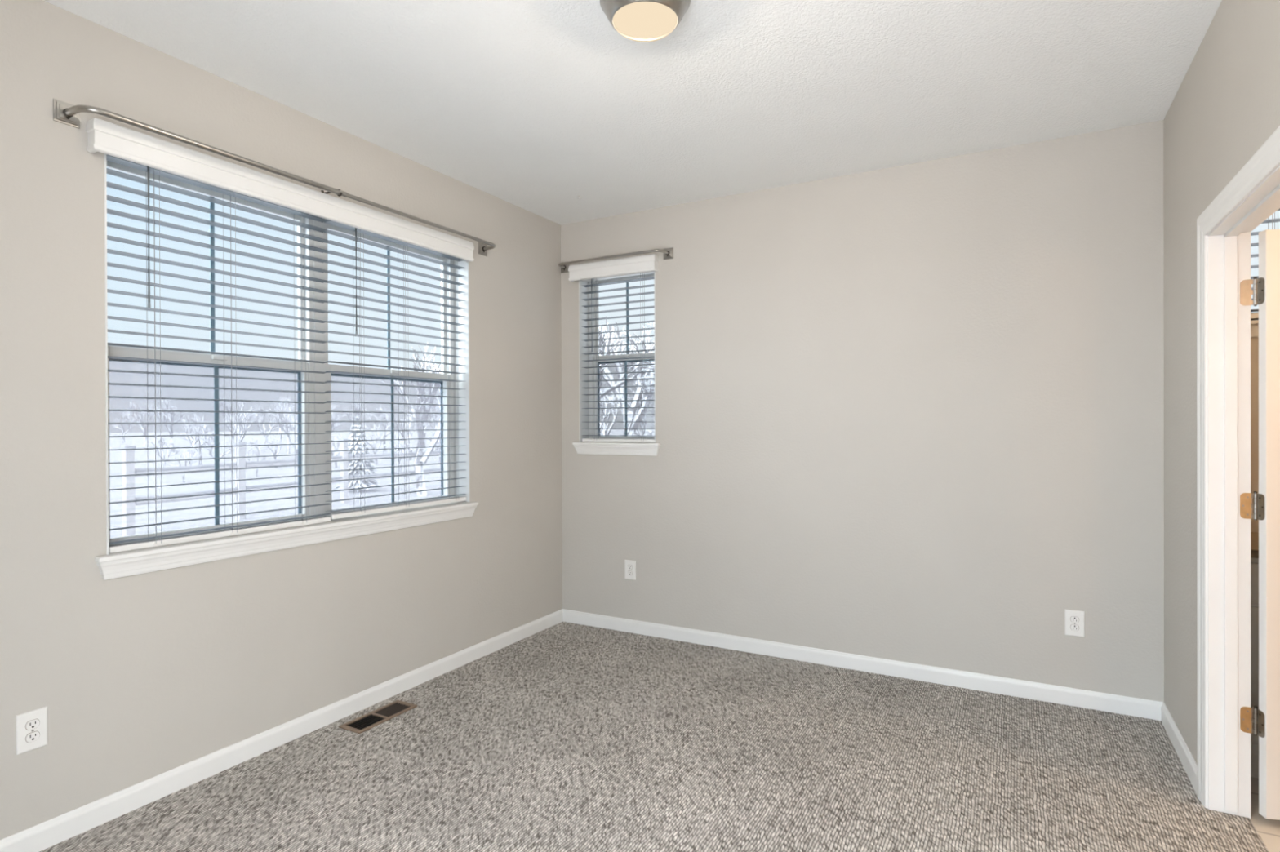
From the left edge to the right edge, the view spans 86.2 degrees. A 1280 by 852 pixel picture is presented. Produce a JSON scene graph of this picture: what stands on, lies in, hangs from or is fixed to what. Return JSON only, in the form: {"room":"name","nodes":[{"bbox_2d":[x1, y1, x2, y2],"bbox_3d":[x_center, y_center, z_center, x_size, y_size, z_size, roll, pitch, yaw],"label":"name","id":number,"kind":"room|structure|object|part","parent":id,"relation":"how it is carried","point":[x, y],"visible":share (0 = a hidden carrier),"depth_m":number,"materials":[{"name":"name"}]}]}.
{"room":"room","nodes":[
{"label":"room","id":0,"kind":"room"},
{"bbox_2d":[0,0,562,839],"bbox_3d":[-1.568,0.049,3.042,0.170,2.860,4.290,0,0,29],"label":"wall","id":1,"kind":"structure","parent":0,"point":[140,677],"depth_m":2.56,"materials":[{"name":"beige paint"}]},
{"bbox_2d":[15,706,47,755],"bbox_3d":[-1.938,0.971,2.180,0.009,0.124,0.079,0,0,29],"label":"wall outlet","id":2,"kind":"object","parent":1,"relation":"attached to","point":[31,727],"visible":1,"depth_m":2.18,"materials":[{"name":"white plastic"}]},
{"bbox_2d":[25,730,39,742],"bbox_3d":[-1.936,0.991,2.179,0.001,0.029,0.037,0,0,29],"label":"receptacle","id":3,"kind":"object","parent":2,"relation":"attached to","point":[31,736],"depth_m":2.18,"materials":[{"name":"white plastic"}]},
{"bbox_2d":[25,719,39,730],"bbox_3d":[-1.937,0.952,2.179,0.001,0.029,0.037,0,0,29],"label":"receptacle","id":4,"kind":"object","parent":2,"relation":"attached to","point":[30,724],"depth_m":2.18,"materials":[{"name":"white plastic"}]},
{"bbox_2d":[53,98,495,256],"bbox_3d":[-1.356,-1.039,3.115,0.135,0.072,2.088,0,0,29],"label":"curtain rod","id":5,"kind":"object","parent":1,"relation":"attached to","point":[64,113],"visible":0.98,"depth_m":2.55,"materials":[{"name":"silver metal"}]},
{"bbox_3d":[-1.896,-1.034,2.261,0.011,0.072,0.072,0,0,29],"label":"wall plate","id":6,"kind":"part","parent":5,"relation":"part of","materials":[{"name":"silver metal"}]},
{"bbox_3d":[-1.606,-1.036,2.656,0.120,0.022,0.993,0,0,29],"label":"rod","id":7,"kind":"part","parent":5,"relation":"part of","materials":[{"name":"silver metal"}]},
{"bbox_3d":[-0.924,-1.043,4.028,0.011,0.072,0.072,0,0,29],"label":"wall plate","id":8,"kind":"part","parent":5,"relation":"part of","materials":[{"name":"silver metal"}]},
{"bbox_2d":[85,117,474,262],"bbox_3d":[-1.409,-0.987,3.102,0.052,0.109,1.834,0,0,29],"label":"valance","id":9,"kind":"object","parent":1,"relation":"attached to","point":[105,137],"visible":1,"depth_m":2.78,"materials":[{"name":"white paint"}]},
{"bbox_2d":[0,608,563,851],"bbox_3d":[-1.524,1.323,2.928,0.013,0.093,4.120,0,0,29],"label":"baseboard","id":10,"kind":"structure","parent":1,"relation":"attached to","point":[41,837],"depth_m":2.74,"materials":[{"name":"white paint"}]},
{"bbox_2d":[94,153,478,580],"bbox_3d":[-1.474,-0.245,3.179,0.208,1.543,1.865,0,0,29],"label":"window","id":11,"kind":"structure","parent":1,"relation":"in","point":[132,562],"depth_m":3.18,"materials":[{"name":"white plastic"}]},
{"bbox_3d":[-1.763,-0.615,2.822,0.022,0.718,0.812,0,0,29],"label":"sash","id":12,"kind":"part","parent":11,"relation":"part of","materials":[{"name":"white plastic"}]},
{"bbox_3d":[-1.777,0.082,2.834,0.008,0.693,0.812,0,0,29],"label":"screen frame","id":13,"kind":"part","parent":11,"relation":"part of","materials":[{"name":"plastic"}]},
{"bbox_3d":[-1.739,0.068,2.812,0.024,0.721,0.812,0,0,29],"label":"sash","id":14,"kind":"part","parent":11,"relation":"part of","materials":[{"name":"white plastic"}]},
{"bbox_3d":[-1.746,-0.282,2.824,0.060,1.453,0.896,0,0,29],"label":"frame","id":15,"kind":"part","parent":11,"relation":"part of","materials":[{"name":"white plastic"}]},
{"bbox_2d":[106,154,330,553],"bbox_3d":[-1.654,-0.282,2.772,0.069,1.450,0.878,0,0,29],"label":"window blind","id":16,"kind":"object","parent":11,"relation":"attached to","point":[119,548],"visible":0.84,"depth_m":2.70,"materials":[{"name":"white paint"}]},
{"bbox_3d":[-1.797,-0.262,2.526,0.054,1.390,0.020,0,0,29],"label":"ladder cord","id":17,"kind":"part","parent":16,"relation":"part of","materials":[{"name":"fabric"}]},
{"bbox_3d":[-1.658,0.432,2.778,0.050,0.022,0.878,0,0,29],"label":"rail","id":18,"kind":"part","parent":16,"relation":"part of","materials":[{"name":"white paint"}]},
{"bbox_3d":[-1.662,-0.263,2.772,0.054,1.390,0.020,0,0,29],"label":"ladder cord","id":19,"kind":"part","parent":16,"relation":"part of","materials":[{"name":"fabric"}]},
{"bbox_3d":[-1.513,-0.265,3.043,0.054,1.390,0.020,0,0,29],"label":"ladder cord","id":20,"kind":"part","parent":16,"relation":"part of","materials":[{"name":"fabric"}]},
{"bbox_3d":[-1.326,-0.620,3.616,0.022,0.718,0.800,0,0,29],"label":"sash","id":21,"kind":"part","parent":11,"relation":"part of","materials":[{"name":"white plastic"}]},
{"bbox_3d":[-1.341,0.078,3.628,0.008,0.693,0.800,0,0,29],"label":"screen frame","id":22,"kind":"part","parent":11,"relation":"part of","materials":[{"name":"plastic"}]},
{"bbox_3d":[-1.302,0.064,3.607,0.024,0.721,0.800,0,0,29],"label":"sash","id":23,"kind":"part","parent":11,"relation":"part of","materials":[{"name":"white plastic"}]},
{"bbox_3d":[-1.317,-0.286,3.604,0.060,1.453,0.884,0,0,29],"label":"frame","id":24,"kind":"part","parent":11,"relation":"part of","materials":[{"name":"white plastic"}]},
{"bbox_2d":[324,218,466,519],"bbox_3d":[-1.227,-0.290,3.548,0.069,1.441,0.879,0,0,29],"label":"window blind","id":25,"kind":"object","parent":11,"relation":"attached to","point":[422,504],"visible":0.92,"depth_m":3.49,"materials":[{"name":"white paint"}]},
{"bbox_3d":[-1.364,-0.271,3.315,0.054,1.382,0.020,0,0,29],"label":"ladder cord","id":26,"kind":"part","parent":25,"relation":"part of","materials":[{"name":"fabric"}]},
{"bbox_3d":[-1.231,0.419,3.554,0.050,0.022,0.879,0,0,29],"label":"rail","id":27,"kind":"part","parent":25,"relation":"part of","materials":[{"name":"white paint"}]},
{"bbox_3d":[-1.231,-0.272,3.556,0.054,1.382,0.020,0,0,29],"label":"ladder cord","id":28,"kind":"part","parent":25,"relation":"part of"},
{"bbox_3d":[-1.058,-0.273,3.871,0.054,1.382,0.020,0,0,29],"label":"ladder cord","id":29,"kind":"part","parent":25,"relation":"part of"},
{"bbox_2d":[43,0,1222,225],"bbox_3d":[-0.085,-1.443,2.151,3.632,0.120,4.410,0,0,29],"label":"ceiling","id":30,"kind":"structure","parent":0,"point":[536,107],"depth_m":2.72,"materials":[{"name":"paint"}]},
{"bbox_2d":[600,0,690,42],"bbox_3d":[0.016,-1.325,2.198,0.292,0.118,0.292,0,0,29],"label":"ceiling light","id":31,"kind":"object","parent":30,"relation":"attached to","point":[636,20],"visible":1,"depth_m":2.15,"materials":[{"name":"glass"}]},
{"bbox_3d":[0.016,-1.285,2.198,0.207,0.039,0.207,0,0,29],"label":"lamp shade","id":32,"kind":"part","parent":31,"relation":"part of","materials":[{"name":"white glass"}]},
{"bbox_2d":[39,622,1279,851],"bbox_3d":[0.968,1.415,1.558,5.700,0.120,4.120,0,0,29],"label":"floor","id":33,"kind":"structure","parent":0,"point":[564,736],"depth_m":2.66,"materials":[{"name":"carpet"}]},
{"bbox_2d":[338,699,417,733],"bbox_3d":[-1.215,1.353,3.188,0.136,0.009,0.334,0,0,29],"label":"floor vent","id":34,"kind":"object","parent":33,"relation":"in","point":[366,722],"visible":1,"depth_m":3.18,"materials":[{"name":"brown metal"}]},
{"bbox_2d":[1250,532,1258,777],"bbox_3d":[3.046,0.905,2.450,1.556,0.888,0.542,0,0,29],"label":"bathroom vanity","id":35,"kind":"object","parent":33,"relation":"on","point":[1254,535],"visible":0.02,"depth_m":2.57,"materials":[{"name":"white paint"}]},
{"bbox_3d":[2.424,0.592,2.522,0.369,0.150,0.020,0,0,29],"label":"drawer","id":36,"kind":"part","parent":35,"relation":"part of","materials":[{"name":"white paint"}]},
{"bbox_2d":[1250,532,1258,558],"bbox_3d":[3.047,0.477,2.453,1.556,0.032,0.531,0,0,29],"label":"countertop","id":37,"kind":"structure","parent":35,"relation":"on","point":[1254,535],"depth_m":2.66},
{"bbox_3d":[2.425,0.942,2.523,0.369,0.520,0.020,0,0,29],"label":"cabinet door","id":38,"kind":"part","parent":35,"relation":"part of","materials":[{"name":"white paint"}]},
{"bbox_2d":[560,120,1258,702],"bbox_3d":[1.996,0.035,3.433,5.700,2.860,0.170,0,0,29],"label":"wall","id":39,"kind":"structure","parent":0,"point":[913,413],"depth_m":3.64,"materials":[{"name":"beige paint"}]},
{"bbox_2d":[568,253,658,282],"bbox_3d":[-0.185,-1.037,4.499,0.662,0.106,0.052,0,0,29],"label":"valance","id":40,"kind":"object","parent":39,"relation":"attached to","point":[647,263],"visible":1,"depth_m":4.47,"materials":[{"name":"white paint"}]},
{"bbox_2d":[558,247,673,273],"bbox_3d":[-0.195,-1.091,4.468,0.864,0.070,0.117,0,0,29],"label":"curtain rod","id":41,"kind":"object","parent":39,"relation":"attached to","point":[668,252],"visible":0.98,"depth_m":4.36,"materials":[{"name":"silver metal"}]},
{"bbox_3d":[-0.517,-1.091,4.706,0.070,0.070,0.011,0,0,29],"label":"wall plate","id":42,"kind":"part","parent":41,"relation":"part of","materials":[{"name":"silver metal"}]},
{"bbox_3d":[-0.034,-1.091,4.375,0.439,0.017,0.108,0,0,29],"label":"rod","id":43,"kind":"part","parent":41,"relation":"part of","materials":[{"name":"silver metal"}]},
{"bbox_3d":[0.179,-1.092,4.323,0.070,0.070,0.011,0,0,29],"label":"wall plate","id":44,"kind":"part","parent":41,"relation":"part of","materials":[{"name":"silver metal"}]},
{"bbox_2d":[572,271,660,456],"bbox_3d":[-0.125,-0.430,4.578,0.657,1.242,0.208,0,0,29],"label":"window","id":45,"kind":"structure","parent":39,"relation":"in","point":[581,447],"depth_m":4.67,"materials":[{"name":"white plastic"}]},
{"bbox_2d":[581,271,654,442],"bbox_3d":[-0.144,-0.467,4.544,0.561,1.150,0.069,0,0,29],"label":"window blind","id":46,"kind":"object","parent":45,"relation":"attached to","point":[588,440],"visible":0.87,"depth_m":4.55,"materials":[{"name":"white paint"}]},
{"bbox_3d":[-0.289,-0.452,4.632,0.020,1.098,0.054,0,0,29],"label":"ladder cord","id":47,"kind":"part","parent":46,"relation":"part of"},
{"bbox_3d":[-0.138,0.097,4.552,0.561,0.022,0.050,0,0,29],"label":"rail","id":48,"kind":"part","parent":46,"relation":"part of","materials":[{"name":"white paint"}]},
{"bbox_3d":[0.025,-0.452,4.460,0.020,1.098,0.054,0,0,29],"label":"ladder cord","id":49,"kind":"part","parent":46,"relation":"part of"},
{"bbox_3d":[-0.093,-0.468,4.636,0.573,1.154,0.060,0,0,29],"label":"frame","id":50,"kind":"part","parent":45,"relation":"part of","materials":[{"name":"white plastic"}]},
{"bbox_3d":[-0.097,-0.196,4.628,0.505,0.577,0.024,0,0,29],"label":"sash","id":51,"kind":"part","parent":45,"relation":"part of","materials":[{"name":"white plastic"}]},
{"bbox_3d":[-0.087,-0.730,4.648,0.505,0.563,0.022,0,0,29],"label":"sash","id":52,"kind":"part","parent":45,"relation":"part of","materials":[{"name":"white plastic"}]},
{"bbox_3d":[-0.076,-0.182,4.666,0.505,0.549,0.008,0,0,29],"label":"screen frame","id":53,"kind":"part","parent":45,"relation":"part of","materials":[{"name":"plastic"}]},
{"bbox_2d":[625,560,635,580],"bbox_3d":[-0.064,0.941,4.469,0.079,0.124,0.009,0,0,29],"label":"wall outlet","id":54,"kind":"object","parent":39,"relation":"attached to","point":[630,566],"visible":1,"depth_m":4.46,"materials":[{"name":"white plastic"}]},
{"bbox_2d":[627,570,632,575],"bbox_3d":[-0.066,0.961,4.466,0.034,0.027,0.003,0,0,29],"label":"receptacle","id":55,"kind":"object","parent":54,"relation":"attached to","point":[629,572],"depth_m":4.46,"materials":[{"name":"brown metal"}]},
{"bbox_2d":[562,608,1163,720],"bbox_3d":[0.926,1.311,3.924,3.347,0.093,0.013,0,0,29],"label":"baseboard","id":56,"kind":"structure","parent":39,"relation":"attached to","point":[1110,703],"depth_m":3.68,"materials":[{"name":"white paint"}]},
{"bbox_2d":[1065,609,1084,637],"bbox_3d":[2.090,0.949,3.284,0.079,0.124,0.009,0,0,29],"label":"wall outlet","id":57,"kind":"object","parent":39,"relation":"attached to","point":[1074,620],"visible":1,"depth_m":3.28,"materials":[{"name":"white plastic"}]},
{"bbox_2d":[1070,624,1079,631],"bbox_3d":[2.088,0.968,3.282,0.037,0.029,0.003,0,0,29],"label":"receptacle","id":58,"kind":"object","parent":57,"relation":"attached to","point":[1073,627],"depth_m":3.28,"materials":[{"name":"white plastic"}]},
{"bbox_2d":[1070,616,1079,622],"bbox_3d":[2.088,0.929,3.282,0.037,0.029,0.003,0,0,29],"label":"receptacle","id":59,"kind":"object","parent":57,"relation":"attached to","point":[1073,619],"depth_m":3.28,"materials":[{"name":"white plastic"}]},
{"bbox_2d":[1250,312,1258,337],"bbox_3d":[3.007,-0.731,2.851,0.865,0.690,0.190,0,0,29],"label":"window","id":60,"kind":"structure","parent":39,"relation":"in","point":[1254,323],"depth_m":2.95,"materials":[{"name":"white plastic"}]},
{"bbox_2d":[1250,208,1279,319],"bbox_3d":[2.990,-0.769,2.820,0.841,0.602,0.069,0,0,29],"label":"window blind","id":61,"kind":"object","parent":39,"relation":"attached to","point":[1254,316],"visible":0.05,"depth_m":2.98,"materials":[{"name":"white paint"}]},
{"bbox_3d":[2.994,-0.479,2.827,0.841,0.022,0.050,0,0,29],"label":"rail","id":62,"kind":"part","parent":61,"relation":"part of","materials":[{"name":"white paint"}]},
{"bbox_3d":[2.745,-0.750,2.963,0.020,0.543,0.054,0,0,29],"label":"ladder cord","id":63,"kind":"part","parent":61,"relation":"part of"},
{"bbox_2d":[1163,0,1279,764],"bbox_3d":[1.449,0.044,1.286,0.115,2.860,4.120,0,0,29],"label":"wall","id":64,"kind":"structure","parent":0,"point":[1225,106],"depth_m":2.61,"materials":[{"name":"beige paint"}]},
{"bbox_2d":[1160,702,1197,795],"bbox_3d":[2.215,1.310,2.809,0.013,0.093,0.724,0,0,29],"label":"baseboard","id":65,"kind":"structure","parent":64,"relation":"attached to","point":[1184,753],"depth_m":2.76,"materials":[{"name":"white paint"}]},
{"bbox_2d":[1196,125,1279,808],"bbox_3d":[1.794,0.304,2.050,0.016,2.112,0.989,0,0,29],"label":"trim","id":66,"kind":"structure","parent":64,"relation":"attached to","point":[1266,159],"depth_m":2.42,"materials":[{"name":"white paint"}]},
{"bbox_2d":[1207,165,1279,819],"bbox_3d":[1.852,0.340,2.018,0.115,2.042,0.848,0,0,29],"label":"trim","id":67,"kind":"structure","parent":64,"relation":"attached to","point":[1228,245],"depth_m":2.36,"materials":[{"name":"white paint"}]},
{"bbox_2d":[1240,229,1279,819],"bbox_3d":[2.479,0.331,2.237,0.836,1.982,0.171,0,0,6],"label":"door","id":68,"kind":"structure","parent":64,"relation":"in","point":[1265,720],"depth_m":2.30,"materials":[{"name":"white paint"}]},
{"bbox_3d":[2.109,1.012,2.319,0.002,0.089,0.030,0,0,9],"label":"plate","id":69,"kind":"part","parent":68,"relation":"part of","materials":[{"name":"grey metal"}]},
{"bbox_3d":[2.106,0.275,2.317,0.002,0.089,0.030,0,0,9],"label":"plate","id":70,"kind":"part","parent":68,"relation":"part of","materials":[{"name":"grey metal"}]},
{"bbox_3d":[2.104,-0.458,2.315,0.002,0.089,0.030,0,0,9],"label":"plate","id":71,"kind":"part","parent":68,"relation":"part of","materials":[{"name":"grey metal"}]},
{"label":"outside","id":72,"kind":"structure","parent":0,"visible":0},
{"bbox_2d":[109,429,654,537],"bbox_3d":[-43.478,1.747,51.171,200.000,0.500,280.000,0,0,29],"label":"ground","id":73,"kind":"structure","parent":72,"point":[115,469],"depth_m":18.45,"materials":[{"name":"snow"}]},
{"bbox_2d":[113,408,139,443],"bbox_3d":[-45.318,0.029,60.340,2.904,3.165,1.954,0,0,37],"label":"bare tree","id":74,"kind":"object","parent":73,"relation":"on","point":[123,415],"visible":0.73,"depth_m":59.99,"materials":[{"name":"white plant"}]},
{"bbox_2d":[120,444,136,536],"bbox_3d":[-6.964,0.932,9.303,0.140,1.350,0.140,0,0,29],"label":"fence post","id":75,"kind":"object","parent":73,"relation":"on","point":[127,468],"visible":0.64,"depth_m":9.27,"materials":[{"name":"white wood"}]},
{"bbox_2d":[134,462,236,476],"bbox_3d":[-6.701,0.640,10.152,0.070,0.127,1.602,0,0,17],"label":"fence rail","id":76,"kind":"object","parent":75,"relation":"attached to","point":[228,465],"visible":0.86,"depth_m":10.03,"materials":[{"name":"white wood"}]},
{"bbox_2d":[134,487,236,505],"bbox_3d":[-6.699,1.040,10.153,0.070,0.127,1.602,0,0,17],"label":"fence rail","id":77,"kind":"object","parent":75,"relation":"attached to","point":[234,489],"visible":0.69,"depth_m":10.02,"materials":[{"name":"white wood"}]},
{"bbox_2d":[126,400,162,446],"bbox_3d":[-36.079,-0.144,49.979,2.609,3.479,1.653,0,0,-12],"label":"bare tree","id":78,"kind":"object","parent":73,"relation":"on","point":[144,428],"visible":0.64,"depth_m":49.81,"materials":[{"name":"white plant"}]},
{"bbox_2d":[146,437,183,466],"bbox_3d":[-16.610,0.937,23.921,1.114,1.217,0.752,0,0,-12],"label":"bare tree","id":79,"kind":"object","parent":73,"relation":"on","point":[160,439],"visible":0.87,"depth_m":24.00,"materials":[{"name":"white plant"}]},
{"bbox_2d":[151,400,186,453],"bbox_3d":[-26.001,-0.013,37.805,1.651,3.190,1.562,0,0,-19],"label":"bare tree","id":80,"kind":"object","parent":73,"relation":"on","point":[171,418],"visible":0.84,"depth_m":37.75,"materials":[{"name":"white plant"}]},
{"bbox_2d":[162,445,202,483],"bbox_3d":[-12.089,1.030,18.077,0.936,1.022,0.632,0,0,-9],"label":"bare tree","id":81,"kind":"object","parent":73,"relation":"on","point":[188,449],"visible":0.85,"depth_m":17.99,"materials":[{"name":"white plant"}]},
{"bbox_2d":[174,414,213,465],"bbox_3d":[-16.809,0.543,25.790,1.278,2.069,1.894,0,0,-32],"label":"bare tree","id":82,"kind":"object","parent":73,"relation":"on","point":[202,442],"visible":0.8,"depth_m":25.96,"materials":[{"name":"white plant"}]},
{"bbox_2d":[180,416,213,457],"bbox_3d":[-20.852,0.480,32.203,1.353,2.191,2.005,0,0,-19],"label":"bare tree","id":83,"kind":"object","parent":73,"relation":"on","point":[191,427],"visible":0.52,"depth_m":31.93,"materials":[{"name":"white plant"}]},
{"bbox_2d":[195,429,235,460],"bbox_3d":[-13.506,0.822,21.931,1.337,1.461,0.902,0,0,-23],"label":"bare tree","id":84,"kind":"object","parent":73,"relation":"on","point":[208,442],"visible":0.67,"depth_m":21.94,"materials":[{"name":"white plant"}]},
{"bbox_2d":[213,395,261,448],"bbox_3d":[-26.067,-0.159,44.099,2.616,3.479,1.595,0,0,-40],"label":"bare tree","id":85,"kind":"object","parent":73,"relation":"on","point":[224,408],"visible":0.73,"depth_m":43.92,"materials":[{"name":"white plant"}]},
{"bbox_2d":[233,441,246,519],"bbox_3d":[-6.435,0.925,11.003,0.140,1.350,0.140,0,0,29],"label":"fence post","id":86,"kind":"object","parent":73,"relation":"on","point":[240,451],"visible":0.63,"depth_m":10.96,"materials":[{"name":"white wood"}]},
{"bbox_2d":[222,406,260,441],"bbox_3d":[-17.701,0.343,30.069,1.832,2.435,1.115,0,0,11],"label":"bare tree","id":87,"kind":"object","parent":73,"relation":"on","point":[246,420],"visible":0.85,"depth_m":30.09,"materials":[{"name":"white plant"}]},
{"bbox_2d":[245,439,269,476],"bbox_3d":[-11.252,0.932,19.873,0.752,1.217,1.114,0,0,-43],"label":"bare tree","id":88,"kind":"object","parent":73,"relation":"on","point":[258,453],"visible":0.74,"depth_m":19.98,"materials":[{"name":"white plant"}]},
{"bbox_2d":[247,403,285,446],"bbox_3d":[-26.055,0.003,47.757,2.896,3.165,1.954,0,0,-5],"label":"bare tree","id":89,"kind":"object","parent":73,"relation":"on","point":[261,409],"visible":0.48,"depth_m":47.98,"materials":[{"name":"white plant"}]},
{"bbox_2d":[262,432,286,468],"bbox_3d":[-12.886,0.869,23.904,0.827,1.339,1.225,0,0,-3],"label":"bare tree","id":90,"kind":"object","parent":73,"relation":"on","point":[273,436],"visible":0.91,"depth_m":24.04,"materials":[{"name":"white plant"}]},
{"bbox_2d":[265,395,293,441],"bbox_3d":[-32.761,-0.667,62.253,2.311,4.467,2.187,0,0,-34],"label":"bare tree","id":91,"kind":"object","parent":73,"relation":"on","point":[286,400],"visible":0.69,"depth_m":62.15,"materials":[{"name":"white plant"}]},
{"bbox_2d":[268,403,297,453],"bbox_3d":[-18.718,0.117,35.996,1.406,2.871,1.486,0,0,-14],"label":"bare tree","id":92,"kind":"object","parent":73,"relation":"on","point":[281,420],"visible":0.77,"depth_m":35.95,"materials":[{"name":"white plant"}]},
{"bbox_2d":[271,409,297,458],"bbox_3d":[-15.141,0.416,29.860,1.035,2.261,1.701,0,0,3],"label":"bare tree","id":93,"kind":"object","parent":73,"relation":"on","point":[286,420],"visible":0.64,"depth_m":29.89,"materials":[{"name":"white plant"}]},
{"bbox_2d":[331,405,346,432],"bbox_3d":[-15.356,0.186,33.981,1.328,2.712,1.403,0,0,-6],"label":"bare tree","id":94,"kind":"object","parent":73,"relation":"on","point":[333,424],"visible":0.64,"depth_m":33.97,"materials":[{"name":"white plant"}]},
{"bbox_2d":[331,431,349,467],"bbox_3d":[-10.815,0.861,23.974,0.827,1.339,1.225,0,0,28],"label":"bare tree","id":95,"kind":"object","parent":73,"relation":"on","point":[336,453],"visible":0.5,"depth_m":24.03,"materials":[{"name":"white plant"}]},
{"bbox_2d":[338,438,349,503],"bbox_3d":[-5.714,0.915,13.203,0.140,1.350,0.140,0,0,29],"label":"fence post","id":96,"kind":"object","parent":73,"relation":"on","point":[344,446],"visible":0.68,"depth_m":13.16,"materials":[{"name":"white wood"}]},
{"bbox_2d":[245,455,342,467],"bbox_3d":[-6.076,0.632,12.102,0.070,0.127,2.136,0,0,18],"label":"fence rail","id":97,"kind":"object","parent":96,"relation":"attached to","point":[277,462],"visible":0.67,"depth_m":11.62,"materials":[{"name":"white wood"}]},
{"bbox_2d":[245,476,342,493],"bbox_3d":[-6.074,1.032,12.103,0.070,0.127,2.136,0,0,18],"label":"fence rail","id":98,"kind":"object","parent":96,"relation":"attached to","point":[335,478],"visible":0.62,"depth_m":11.63,"materials":[{"name":"white wood"}]},
{"bbox_2d":[348,467,440,481],"bbox_3d":[-4.989,1.019,14.703,0.070,0.127,3.153,0,0,26],"label":"fence rail","id":99,"kind":"object","parent":96,"relation":"attached to","point":[373,475],"visible":0.7,"depth_m":14.14,"materials":[{"name":"white wood"}]},
{"bbox_2d":[348,450,440,459],"bbox_3d":[-4.990,0.619,14.702,0.070,0.127,3.153,0,0,26],"label":"fence rail","id":100,"kind":"object","parent":96,"relation":"attached to","point":[433,452],"visible":0.67,"depth_m":14.06,"materials":[{"name":"white wood"}]},
{"bbox_2d":[342,400,365,443],"bbox_3d":[-17.773,-0.020,42.189,1.435,3.131,2.355,0,0,-35],"label":"bare tree","id":101,"kind":"object","parent":73,"relation":"on","point":[356,406],"visible":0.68,"depth_m":41.78,"materials":[{"name":"white plant"}]},
{"bbox_2d":[334,416,382,491],"bbox_3d":[-6.387,0.686,15.479,0.945,1.799,0.954,0,0,29],"label":"evergreen tree","id":102,"kind":"object","parent":73,"relation":"on","point":[357,464],"visible":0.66,"depth_m":15.36,"materials":[{"name":"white plant"}]},
{"bbox_2d":[364,424,386,464],"bbox_3d":[-10.191,0.742,25.920,0.977,1.582,1.448,0,0,11],"label":"bare tree","id":103,"kind":"object","parent":73,"relation":"on","point":[377,434],"visible":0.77,"depth_m":26.04,"materials":[{"name":"white plant"}]},
{"bbox_2d":[362,404,396,453],"bbox_3d":[-12.829,0.225,33.727,1.654,2.678,2.451,0,0,-31],"label":"bare tree","id":104,"kind":"object","parent":73,"relation":"on","point":[385,416],"visible":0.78,"depth_m":33.95,"materials":[{"name":"white plant"}]},
{"bbox_2d":[385,437,408,471],"bbox_3d":[-7.828,0.913,21.924,0.752,1.217,1.114,0,0,3],"label":"bare tree","id":105,"kind":"object","parent":73,"relation":"on","point":[402,441],"visible":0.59,"depth_m":22.02,"materials":[{"name":"white plant"}]},
{"bbox_2d":[394,413,417,460],"bbox_3d":[-9.803,0.481,28.869,0.956,2.087,1.570,0,0,-2],"label":"bare tree","id":106,"kind":"object","parent":73,"relation":"on","point":[402,420],"visible":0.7,"depth_m":28.97,"materials":[{"name":"white plant"}]},
{"bbox_2d":[377,342,440,496],"bbox_3d":[-4.562,-0.057,14.707,1.513,3.305,2.486,0,0,1],"label":"bare tree","id":107,"kind":"object","parent":73,"relation":"on","point":[420,425],"visible":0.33,"depth_m":14.30,"materials":[{"name":"white plant"}]},
{"bbox_2d":[401,403,439,441],"bbox_3d":[-19.128,-0.619,60.443,4.010,4.382,2.706,0,0,20],"label":"bare tree","id":108,"kind":"object","parent":73,"relation":"on","point":[430,423],"visible":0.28,"depth_m":60.26,"materials":[{"name":"white plant"}]},
{"bbox_2d":[424,414,440,435],"bbox_3d":[-8.690,0.334,30.001,1.503,2.435,2.228,0,0,40],"label":"bare tree","id":109,"kind":"object","parent":73,"relation":"on","point":[438,415],"visible":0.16,"depth_m":29.32,"materials":[{"name":"white plant"}]},
{"bbox_2d":[426,422,440,462],"bbox_3d":[-7.771,0.678,25.919,1.052,1.704,1.560,0,0,13],"label":"bare tree","id":110,"kind":"object","parent":73,"relation":"on","point":[436,427],"visible":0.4,"depth_m":25.95,"materials":[{"name":"white plant"}]},
{"bbox_2d":[429,400,439,450],"bbox_3d":[-11.746,-0.070,39.981,1.562,3.190,1.651,0,0,-8],"label":"bare tree","id":111,"kind":"object","parent":73,"relation":"on","point":[433,406],"visible":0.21,"depth_m":39.84,"materials":[{"name":"white plant"}]},
{"bbox_2d":[600,381,633,436],"bbox_3d":[-1.681,-0.125,27.019,2.092,3.408,3.177,0,0,39],"label":"bare tree","id":112,"kind":"object","parent":73,"relation":"on","point":[613,411],"visible":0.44,"depth_m":27.01,"materials":[{"name":"white plant"}]},
{"bbox_2d":[599,323,650,399],"bbox_3d":[-0.958,-0.390,12.254,2.063,3.988,1.953,0,0,-12],"label":"bare tree","id":113,"kind":"object","parent":73,"relation":"on","point":[620,383],"visible":0.19,"depth_m":12.06,"materials":[{"name":"white plant"}]},
{"bbox_2d":[599,316,654,436],"bbox_3d":[-0.387,-0.559,15.188,3.271,4.348,1.991,0,0,28],"label":"bare tree","id":114,"kind":"object","parent":73,"relation":"on","point":[639,389],"visible":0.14,"depth_m":14.93,"materials":[{"name":"plant"}]},
{"bbox_2d":[616,374,654,435],"bbox_3d":[-0.005,-0.532,31.884,2.031,4.148,2.146,0,0,-40],"label":"bare tree","id":115,"kind":"object","parent":73,"relation":"on","point":[628,403],"visible":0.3,"depth_m":31.88,"materials":[{"name":"white plant"}]},
{"bbox_2d":[632,406,654,435],"bbox_3d":[0.354,0.401,17.056,2.117,2.313,1.428,0,0,-38],"label":"bare tree","id":116,"kind":"object","parent":73,"relation":"on","point":[650,431],"visible":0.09,"depth_m":16.64,"materials":[{"name":"white plant"}]}
]}

